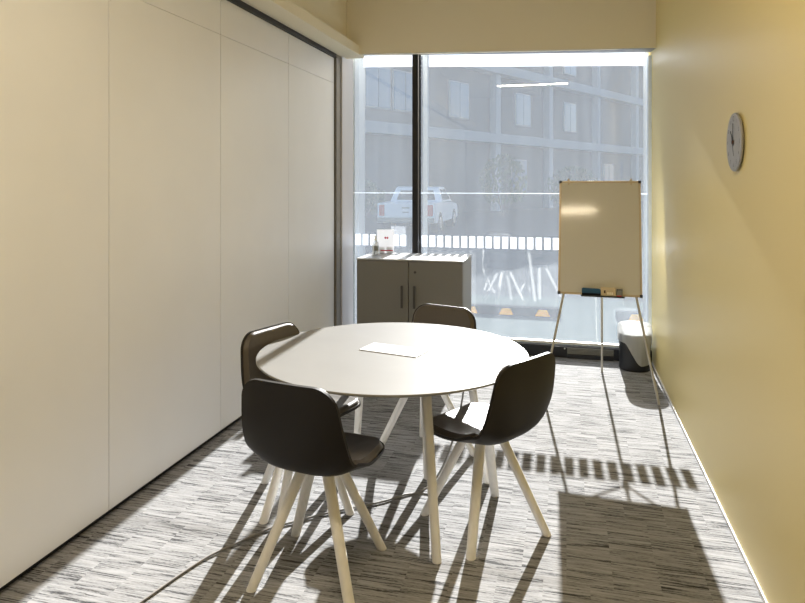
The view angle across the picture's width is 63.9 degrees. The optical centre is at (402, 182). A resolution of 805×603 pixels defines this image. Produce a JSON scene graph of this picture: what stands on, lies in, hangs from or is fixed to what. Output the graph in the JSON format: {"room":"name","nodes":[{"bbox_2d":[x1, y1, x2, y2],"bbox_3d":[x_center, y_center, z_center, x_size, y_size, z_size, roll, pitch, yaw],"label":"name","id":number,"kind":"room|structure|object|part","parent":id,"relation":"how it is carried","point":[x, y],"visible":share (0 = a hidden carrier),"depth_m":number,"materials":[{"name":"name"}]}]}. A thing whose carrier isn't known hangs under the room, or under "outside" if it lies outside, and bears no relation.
{"room":"office","nodes":[
{"label":"office","id":0,"kind":"room"},
{"bbox_2d":[0,0,363,591],"bbox_3d":[-1.468,-0.110,2.525,0.510,3.220,7.070,0,0,14],"label":"wall","id":1,"kind":"structure","parent":0,"point":[170,170],"depth_m":3.10,"materials":[{"name":"beige paint"}]},
{"bbox_3d":[-1.454,0.294,2.427,0.045,2.344,0.957,0,0,14],"label":"wall panel","id":2,"kind":"part","parent":1,"relation":"part of","materials":[{"name":"white laminate"}]},
{"bbox_3d":[-1.217,0.294,3.359,0.045,2.344,0.957,0,0,14],"label":"wall panel","id":3,"kind":"part","parent":1,"relation":"part of","materials":[{"name":"white paint"}]},
{"bbox_3d":[-1.217,-0.991,3.359,0.045,0.222,0.957,0,0,14],"label":"panel","id":4,"kind":"part","parent":1,"relation":"part of","materials":[{"name":"white laminate"}]},
{"bbox_3d":[-0.980,0.294,4.291,0.045,2.344,0.957,0,0,14],"label":"wall panel","id":5,"kind":"part","parent":1,"relation":"part of","materials":[{"name":"white laminate"}]},
{"bbox_3d":[-0.980,-0.991,4.291,0.045,0.222,0.957,0,0,14],"label":"panel","id":6,"kind":"part","parent":1,"relation":"part of","materials":[{"name":"white laminate"}]},
{"bbox_3d":[-0.743,0.294,5.224,0.045,2.344,0.957,0,0,14],"label":"wall panel","id":7,"kind":"part","parent":1,"relation":"part of","materials":[{"name":"white laminate"}]},
{"bbox_3d":[-0.743,-0.991,5.224,0.045,0.222,0.957,0,0,14],"label":"panel","id":8,"kind":"part","parent":1,"relation":"part of","materials":[{"name":"white laminate"}]},
{"bbox_3d":[-0.611,0.180,5.761,0.087,2.638,0.114,0,0,14],"label":"post","id":9,"kind":"part","parent":1,"relation":"part of","materials":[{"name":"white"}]},
{"bbox_2d":[341,54,422,324],"bbox_3d":[-0.227,0.086,5.929,0.759,2.582,0.390,0,0,14],"label":"window","id":10,"kind":"structure","parent":1,"relation":"in","point":[389,60],"depth_m":5.92,"materials":[{"name":"clear glass"}]},
{"bbox_2d":[0,355,763,602],"bbox_3d":[-0.185,1.560,2.317,3.100,0.120,7.500,0,0,14],"label":"floor","id":11,"kind":"structure","parent":0,"point":[631,514],"depth_m":2.79,"materials":[{"name":"carpet"}]},
{"bbox_2d":[240,322,360,523],"bbox_3d":[-0.477,1.106,3.092,0.549,0.787,0.545,0,0,6],"label":"chair","id":12,"kind":"object","parent":11,"relation":"on","point":[253,341],"visible":0.38,"depth_m":3.04,"materials":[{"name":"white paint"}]},
{"bbox_3d":[-0.605,1.298,3.173,0.240,0.401,0.045,0,0,34],"label":"leg","id":13,"kind":"part","parent":12,"relation":"part of","materials":[{"name":"beige wood"}]},
{"bbox_3d":[-0.557,1.298,2.934,0.045,0.401,0.240,0,0,33],"label":"leg","id":14,"kind":"part","parent":12,"relation":"part of","materials":[{"name":"beige wood"}]},
{"bbox_2d":[243,323,358,413],"bbox_3d":[-0.470,0.892,3.082,0.457,0.352,0.458,0,0,32],"label":"seat","id":15,"kind":"object","parent":12,"relation":"on","point":[254,341],"depth_m":3.08,"materials":[{"name":"black plastic"}]},
{"bbox_3d":[-0.321,1.298,2.981,0.240,0.401,0.045,0,0,34],"label":"leg","id":16,"kind":"part","parent":12,"relation":"part of","materials":[{"name":"beige wood"}]},
{"bbox_2d":[138,392,463,602],"bbox_3d":[-0.444,1.154,2.742,1.787,0.693,0.247,0,0,-41],"label":"power cable","id":17,"kind":"object","parent":11,"relation":"on","point":[444,462],"visible":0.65,"depth_m":2.77,"materials":[{"name":"plastic"}]},
{"bbox_2d":[241,378,386,602],"bbox_3d":[-0.322,1.106,2.510,0.479,0.787,0.486,0,0,24],"label":"chair","id":18,"kind":"object","parent":11,"relation":"on","point":[298,429],"visible":1,"depth_m":2.34,"materials":[{"name":"black plastic"}]},
{"bbox_3d":[-0.470,1.298,2.429,0.240,0.401,0.045,0,0,-29],"label":"leg","id":19,"kind":"part","parent":18,"relation":"part of","materials":[{"name":"beige wood"}]},
{"bbox_3d":[-0.407,1.298,2.661,0.045,0.401,0.240,0,0,-30],"label":"leg","id":20,"kind":"part","parent":18,"relation":"part of","materials":[{"name":"beige wood"}]},
{"bbox_3d":[-0.235,1.298,2.364,0.045,0.401,0.240,0,0,-30],"label":"leg","id":21,"kind":"part","parent":18,"relation":"part of","materials":[{"name":"beige wood"}]},
{"bbox_2d":[322,389,382,464],"bbox_3d":[-0.324,0.892,2.505,0.458,0.352,0.457,0,0,24],"label":"seat","id":22,"kind":"object","parent":18,"relation":"on","point":[339,447],"depth_m":2.26,"materials":[{"name":"black plastic"}]},
{"bbox_3d":[-0.171,1.298,2.596,0.240,0.401,0.045,0,0,-29],"label":"leg","id":23,"kind":"part","parent":18,"relation":"part of","materials":[{"name":"beige wood"}]},
{"bbox_2d":[256,322,528,563],"bbox_3d":[-0.044,1.137,2.990,1.240,0.723,1.240,0,0,14],"label":"round table","id":24,"kind":"object","parent":11,"relation":"on","point":[390,359],"visible":0.8,"depth_m":2.82,"materials":[{"name":"white laminate"}]},
{"bbox_3d":[-0.483,1.162,2.860,0.159,0.674,0.042,0,0,-16],"label":"leg","id":25,"kind":"part","parent":24,"relation":"part of","materials":[{"name":"beige wood"}]},
{"bbox_3d":[-0.232,1.162,3.457,0.042,0.674,0.171,0,0,-23],"label":"leg","id":26,"kind":"part","parent":24,"relation":"part of","materials":[{"name":"beige wood"}]},
{"bbox_3d":[0.116,1.162,2.605,0.042,0.674,0.149,0,0,-24],"label":"leg","id":27,"kind":"part","parent":24,"relation":"part of","materials":[{"name":"beige wood"}]},
{"bbox_3d":[0.367,1.162,3.204,0.161,0.674,0.042,0,0,-29],"label":"leg","id":28,"kind":"part","parent":24,"relation":"part of","materials":[{"name":"beige wood"}]},
{"bbox_2d":[356,252,471,323],"bbox_3d":[0.106,1.065,5.541,0.905,0.867,0.518,0,0,14],"label":"storage cabinet","id":29,"kind":"object","parent":11,"relation":"on","point":[390,286],"visible":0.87,"depth_m":5.34,"materials":[{"name":"grey"}]},
{"bbox_2d":[371,235,378,250],"bbox_3d":[-0.238,0.547,5.668,0.058,0.169,0.059,0,0,-35],"label":"pump bottle","id":30,"kind":"object","parent":29,"relation":"on","point":[376,248],"visible":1,"depth_m":5.65,"materials":[{"name":"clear plastic"}]},
{"bbox_3d":[-0.167,1.057,5.382,0.444,0.818,0.020,0,0,14],"label":"door","id":31,"kind":"part","parent":29,"relation":"part of","materials":[{"name":"grey"}]},
{"bbox_2d":[377,229,393,252],"bbox_3d":[-0.153,0.525,5.791,0.156,0.214,0.056,0,0,8],"label":"sign card","id":32,"kind":"object","parent":29,"relation":"on","point":[385,238],"visible":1,"depth_m":5.79,"materials":[{"name":"white paper"}]},
{"bbox_3d":[-0.005,0.938,5.316,0.018,0.185,0.028,0,0,14],"label":"handle","id":33,"kind":"part","parent":29,"relation":"part of","materials":[{"name":"grey metal"}]},
{"bbox_3d":[0.109,0.638,5.553,0.905,0.012,0.492,0,0,14],"label":"panel","id":34,"kind":"part","parent":29,"relation":"part of","materials":[{"name":"grey"}]},
{"bbox_3d":[0.096,0.938,5.290,0.018,0.185,0.028,0,0,14],"label":"handle","id":35,"kind":"part","parent":29,"relation":"part of","materials":[{"name":"grey metal"}]},
{"bbox_3d":[0.270,1.057,5.271,0.444,0.818,0.020,0,0,14],"label":"door","id":36,"kind":"part","parent":29,"relation":"part of","materials":[{"name":"grey"}]},
{"bbox_2d":[380,304,475,479],"bbox_3d":[0.123,1.106,3.549,0.495,0.787,0.495,0,0,32],"label":"chair","id":37,"kind":"object","parent":11,"relation":"on","point":[425,313],"visible":0.31,"depth_m":3.67,"materials":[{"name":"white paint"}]},
{"bbox_3d":[-0.048,1.298,3.548,0.240,0.401,0.045,0,0,0],"label":"leg","id":38,"kind":"part","parent":37,"relation":"part of","materials":[{"name":"beige wood"}]},
{"bbox_3d":[0.120,1.298,3.720,0.045,0.401,0.240,0,0,-1],"label":"leg","id":39,"kind":"part","parent":37,"relation":"part of","materials":[{"name":"beige wood"}]},
{"bbox_3d":[0.127,1.298,3.378,0.045,0.401,0.240,0,0,-1],"label":"leg","id":40,"kind":"part","parent":37,"relation":"part of","materials":[{"name":"beige wood"}]},
{"bbox_2d":[412,304,474,328],"bbox_3d":[0.128,0.892,3.556,0.458,0.352,0.457,0,0,32],"label":"cushion","id":41,"kind":"object","parent":37,"relation":"on","point":[425,313],"depth_m":3.72,"materials":[{"name":"brown leather"}]},
{"bbox_3d":[0.295,1.298,3.550,0.240,0.401,0.045,0,0,0],"label":"leg","id":42,"kind":"part","parent":37,"relation":"part of","materials":[{"name":"beige wood"}]},
{"bbox_2d":[420,352,555,560],"bbox_3d":[0.369,1.106,2.810,0.481,0.787,0.526,0,0,-34],"label":"chair","id":43,"kind":"object","parent":11,"relation":"on","point":[522,391],"visible":0.97,"depth_m":2.68,"materials":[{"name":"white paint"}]},
{"bbox_3d":[0.195,1.298,2.889,0.240,0.401,0.045,0,0,18],"label":"leg","id":44,"kind":"part","parent":43,"relation":"part of","materials":[{"name":"beige wood"}]},
{"bbox_2d":[433,364,508,437],"bbox_3d":[0.365,0.892,2.795,0.458,0.352,0.457,0,0,-44],"label":"cushion","id":45,"kind":"object","parent":43,"relation":"on","point":[475,419],"depth_m":2.61,"materials":[{"name":"black plastic"}]},
{"bbox_3d":[0.303,1.298,2.674,0.045,0.401,0.240,0,0,19],"label":"leg","id":46,"kind":"part","parent":43,"relation":"part of","materials":[{"name":"beige wood"}]},
{"bbox_3d":[0.413,1.298,2.998,0.045,0.401,0.240,0,0,19],"label":"leg","id":47,"kind":"part","parent":43,"relation":"part of","materials":[{"name":"beige wood"}]},
{"bbox_3d":[0.521,1.298,2.784,0.240,0.401,0.045,0,0,18],"label":"leg","id":48,"kind":"part","parent":43,"relation":"part of","materials":[{"name":"beige wood"}]},
{"bbox_2d":[550,179,659,404],"bbox_3d":[1.465,0.735,4.799,0.787,1.534,0.702,0,0,17],"label":"easel","id":49,"kind":"object","parent":11,"relation":"on","point":[600,241],"visible":0.99,"depth_m":4.71,"materials":[{"name":"beige metal"}]},
{"bbox_3d":[1.179,0.802,4.715,0.466,1.400,0.017,0,0,-36],"label":"leg","id":50,"kind":"part","parent":49,"relation":"part of","materials":[{"name":"silver metal"}]},
{"bbox_2d":[582,288,600,295],"bbox_3d":[1.350,0.779,4.615,0.130,0.061,0.048,0,0,17],"label":"eraser","id":51,"kind":"object","parent":49,"relation":"on","point":[585,291],"visible":1,"depth_m":4.60,"materials":[{"name":"blue plastic"}]},
{"bbox_3d":[1.441,0.397,4.721,0.578,0.825,0.218,0,0,17],"label":"board frame","id":52,"kind":"part","parent":49,"relation":"part of","materials":[{"name":"beige metal"}]},
{"bbox_3d":[1.535,0.803,4.970,0.017,1.396,0.334,0,0,18],"label":"leg","id":53,"kind":"part","parent":49,"relation":"part of","materials":[{"name":"silver metal"}]},
{"bbox_2d":[581,295,624,298],"bbox_3d":[1.423,0.807,4.585,0.295,0.021,0.049,0,0,17],"label":"tray","id":54,"kind":"object","parent":49,"relation":"on","point":[616,296],"depth_m":4.57,"materials":[{"name":"black metal"}]},
{"bbox_2d":[601,287,615,295],"bbox_3d":[1.462,0.775,4.582,0.100,0.069,0.047,0,0,17],"label":"box","id":55,"kind":"object","parent":49,"relation":"on","point":[605,291],"visible":1,"depth_m":4.57,"materials":[{"name":"beige cardboard"}]},
{"bbox_2d":[617,289,622,296],"bbox_3d":[1.534,0.780,4.559,0.040,0.058,0.043,0,0,17],"label":"cup","id":56,"kind":"object","parent":49,"relation":"on","point":[619,291],"visible":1,"depth_m":4.54,"materials":[{"name":"grey plastic"}]},
{"bbox_3d":[1.655,0.802,4.570,0.017,1.400,0.466,0,0,-20],"label":"leg","id":57,"kind":"part","parent":49,"relation":"part of","materials":[{"name":"silver metal"}]},
{"bbox_2d":[617,320,652,372],"bbox_3d":[1.880,1.319,5.218,0.269,0.361,0.269,0,0,14],"label":"waste bin","id":58,"kind":"object","parent":11,"relation":"on","point":[633,357],"visible":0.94,"depth_m":5.11,"materials":[{"name":"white plastic"}]},
{"bbox_2d":[347,0,655,54],"bbox_3d":[0.726,-1.397,5.637,2.750,0.645,0.344,0,0,14],"label":"bulkhead","id":59,"kind":"object","parent":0,"point":[379,27],"visible":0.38,"depth_m":5.44,"materials":[{"name":"beige paint"}]},
{"bbox_2d":[392,48,654,54],"bbox_3d":[0.773,-1.141,5.618,2.649,0.135,0.322,0,0,14],"label":"lining","id":60,"kind":"object","parent":59,"relation":"attached to","point":[629,49],"visible":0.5,"depth_m":5.46,"materials":[{"name":"grey metal"}]},
{"bbox_2d":[649,0,804,602],"bbox_3d":[1.266,-0.110,1.974,0.100,3.220,7.550,0,0,14],"label":"wall","id":61,"kind":"structure","parent":0,"point":[728,348],"depth_m":2.65,"materials":[{"name":"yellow paint"}]},
{"bbox_2d":[422,52,651,347],"bbox_3d":[1.141,0.098,5.728,1.990,2.558,0.195,0,0,14],"label":"window","id":62,"kind":"structure","parent":61,"relation":"in","point":[555,59],"depth_m":5.64,"materials":[{"name":"clear glass"}]},
{"bbox_2d":[504,337,618,347],"bbox_3d":[0.813,1.389,5.768,2.643,0.022,0.044,0,0,14],"label":"window sill","id":63,"kind":"structure","parent":61,"relation":"attached to","point":[511,339],"depth_m":5.61,"materials":[{"name":"white paint"}]},
{"bbox_2d":[515,342,651,362],"bbox_3d":[0.796,1.451,5.710,2.648,0.098,0.080,0,0,14],"label":"plinth","id":64,"kind":"object","parent":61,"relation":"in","point":[559,350],"depth_m":5.51,"materials":[{"name":"black"}]},
{"bbox_2d":[550,346,566,356],"bbox_3d":[1.344,1.449,5.548,0.140,0.086,0.011,0,0,14],"label":"socket","id":65,"kind":"object","parent":64,"relation":"attached to","point":[558,351],"depth_m":5.54,"materials":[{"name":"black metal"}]},
{"bbox_2d":[567,347,613,355],"bbox_3d":[1.596,1.435,5.483,0.379,0.050,0.014,0,0,14],"label":"vent grille","id":66,"kind":"object","parent":64,"relation":"attached to","point":[571,351],"depth_m":5.48,"materials":[{"name":"grey plastic"}]},
{"bbox_2d":[652,362,767,602],"bbox_3d":[1.188,1.490,1.885,0.006,0.020,7.140,0,0,14],"label":"baseboard","id":67,"kind":"structure","parent":61,"relation":"attached to","point":[763,597],"depth_m":2.96,"materials":[{"name":"white paint"}]},
{"bbox_2d":[727,113,743,170],"bbox_3d":[1.383,-0.170,2.687,0.022,0.244,0.244,0,0,14],"label":"wall clock","id":68,"kind":"object","parent":61,"relation":"attached to","point":[735,131],"visible":1,"depth_m":2.65,"materials":[{"name":"silver metal"}]},
{"label":"outside","id":69,"kind":"structure","parent":0,"visible":0},
{"bbox_2d":[471,294,642,347],"bbox_3d":[1.867,1.627,7.344,60.000,0.065,3.235,0,0,14],"label":"pavement","id":70,"kind":"structure","parent":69,"point":[580,320],"depth_m":7.48,"materials":[{"name":"grey concrete"}]},
{"bbox_2d":[352,55,364,323],"bbox_3d":[-0.452,0.075,6.347,0.115,3.050,0.200,0,0,14],"label":"facade fin","id":71,"kind":"object","parent":70,"relation":"on","point":[358,69],"visible":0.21,"depth_m":6.25,"materials":[{"name":"grey metal"}]},
{"bbox_2d":[421,55,427,253],"bbox_3d":[0.194,0.075,6.183,0.052,3.050,0.200,0,0,14],"label":"facade fin","id":72,"kind":"object","parent":70,"relation":"on","point":[425,57],"visible":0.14,"depth_m":6.18,"materials":[{"name":"grey metal"}]},
{"bbox_2d":[471,303,560,317],"bbox_3d":[1.060,1.545,7.902,1.720,0.100,0.196,0,0,14],"label":"wheel stop","id":73,"kind":"object","parent":70,"relation":"on","point":[487,309],"visible":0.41,"depth_m":7.75,"materials":[{"name":"orange concrete"}]},
{"bbox_2d":[615,310,642,320],"bbox_3d":[3.328,1.545,7.326,1.720,0.100,0.196,0,0,14],"label":"wheel stop","id":74,"kind":"object","parent":70,"relation":"on","point":[620,315],"visible":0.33,"depth_m":7.44,"materials":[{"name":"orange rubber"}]},
{"bbox_2d":[643,52,648,321],"bbox_3d":[2.190,0.075,5.675,0.112,3.050,0.200,0,0,14],"label":"facade fin","id":75,"kind":"object","parent":70,"relation":"on","point":[646,54],"visible":0.07,"depth_m":5.70,"materials":[{"name":"grey metal"}]},
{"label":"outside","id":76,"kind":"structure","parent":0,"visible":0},
{"bbox_2d":[365,202,642,301],"bbox_3d":[11.823,1.775,46.500,140.000,0.350,84.040,0,0,14],"label":"ground","id":77,"kind":"structure","parent":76,"point":[525,272],"depth_m":17.22,"materials":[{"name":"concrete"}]},
{"bbox_2d":[365,179,384,218],"bbox_3d":[-1.923,0.814,31.420,2.461,2.082,2.413,0,0,14],"label":"shrub","id":78,"kind":"object","parent":77,"relation":"on","point":[370,187],"visible":0.42,"depth_m":31.04,"materials":[{"name":"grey plant"}]},
{"bbox_2d":[377,187,456,231],"bbox_3d":[0.705,0.993,25.296,2.155,1.705,5.006,0,0,14],"label":"pickup truck","id":79,"kind":"object","parent":77,"relation":"on","point":[399,209],"visible":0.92,"depth_m":23.78,"materials":[{"name":"white paint"}]},
{"bbox_2d":[379,205,383,215],"bbox_3d":[-0.741,0.980,23.218,0.194,0.400,0.076,0,0,14],"label":"tail lamp","id":80,"kind":"object","parent":79,"relation":"attached to","point":[381,207],"depth_m":23.18,"materials":[{"name":"red"}]},
{"bbox_2d":[428,205,432,215],"bbox_3d":[0.983,0.980,22.779,0.194,0.400,0.076,0,0,14],"label":"tail lamp","id":81,"kind":"object","parent":79,"relation":"attached to","point":[430,207],"depth_m":22.74,"materials":[{"name":"red"}]},
{"bbox_2d":[479,153,527,215],"bbox_3d":[5.614,0.095,35.728,2.762,3.557,2.700,0,0,14],"label":"tree","id":82,"kind":"object","parent":77,"relation":"on","point":[518,167],"visible":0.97,"depth_m":35.33,"materials":[{"name":"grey plant"}]},
{"bbox_2d":[365,52,642,216],"bbox_3d":[20.796,-5.940,65.268,9.150,15.600,111.000,0,0,42],"label":"office building","id":83,"kind":"structure","parent":77,"relation":"on","point":[549,119],"depth_m":44.26,"materials":[{"name":"grey concrete"}]},
{"bbox_3d":[-1.639,-5.190,34.616,0.039,2.140,0.880,0,0,42],"label":"pane","id":84,"kind":"part","parent":83,"relation":"part of","materials":[{"name":"blue"}]},
{"bbox_3d":[-0.995,-5.190,35.328,0.039,2.140,0.880,0,0,42],"label":"pane","id":85,"kind":"part","parent":83,"relation":"part of","materials":[{"name":"blue"}]},
{"bbox_3d":[-0.163,-5.190,36.247,0.039,2.140,0.880,0,0,42],"label":"pane","id":86,"kind":"part","parent":83,"relation":"part of","materials":[{"name":"blue"}]},
{"bbox_3d":[0.482,-5.190,36.958,0.039,2.140,0.880,0,0,42],"label":"pane","id":87,"kind":"part","parent":83,"relation":"part of","materials":[{"name":"blue"}]},
{"bbox_3d":[3.261,-5.190,40.027,0.039,2.140,0.880,0,0,42],"label":"pane","id":88,"kind":"part","parent":83,"relation":"part of","materials":[{"name":"blue"}]},
{"bbox_3d":[3.905,-5.190,40.739,0.039,2.140,0.880,0,0,42],"label":"pane","id":89,"kind":"part","parent":83,"relation":"part of","materials":[{"name":"blue"}]},
{"bbox_3d":[7.959,-0.490,45.216,0.039,2.140,0.880,0,0,42],"label":"pane","id":90,"kind":"part","parent":83,"relation":"part of","materials":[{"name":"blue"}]},
{"bbox_3d":[8.295,-5.190,45.586,0.039,2.140,0.880,0,0,42],"label":"pane","id":91,"kind":"part","parent":83,"relation":"part of","materials":[{"name":"blue"}]},
{"bbox_3d":[8.604,-0.490,45.927,0.039,2.140,0.880,0,0,42],"label":"pane","id":92,"kind":"part","parent":83,"relation":"part of","materials":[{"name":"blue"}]},
{"bbox_3d":[8.939,-5.190,46.298,0.039,2.140,0.880,0,0,42],"label":"pane","id":93,"kind":"part","parent":83,"relation":"part of","materials":[{"name":"blue"}]},
{"bbox_3d":[12.994,-9.690,50.775,0.039,2.140,0.880,0,0,42],"label":"pane","id":94,"kind":"part","parent":83,"relation":"part of","materials":[{"name":"blue"}]},
{"bbox_3d":[12.994,-5.190,50.775,0.039,2.140,0.880,0,0,42],"label":"pane","id":95,"kind":"part","parent":83,"relation":"part of","materials":[{"name":"blue"}]},
{"bbox_3d":[13.638,-9.690,51.486,0.039,2.140,0.880,0,0,42],"label":"pane","id":96,"kind":"part","parent":83,"relation":"part of","materials":[{"name":"blue"}]},
{"bbox_3d":[13.638,-5.190,51.486,0.039,2.140,0.880,0,0,42],"label":"pane","id":97,"kind":"part","parent":83,"relation":"part of","materials":[{"name":"blue"}]},
{"bbox_3d":[17.692,-0.490,55.964,0.039,2.140,0.880,0,0,42],"label":"pane","id":98,"kind":"part","parent":83,"relation":"part of","materials":[{"name":"blue"}]},
{"bbox_3d":[18.337,-0.490,56.675,0.039,2.140,0.880,0,0,42],"label":"pane","id":99,"kind":"part","parent":83,"relation":"part of","materials":[{"name":"blue"}]},
{"bbox_2d":[544,165,597,203],"bbox_3d":[10.239,0.383,38.703,3.362,3.006,3.438,0,0,14],"label":"tree","id":100,"kind":"object","parent":77,"relation":"on","point":[572,168],"visible":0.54,"depth_m":38.38,"materials":[{"name":"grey plant"}]}
]}

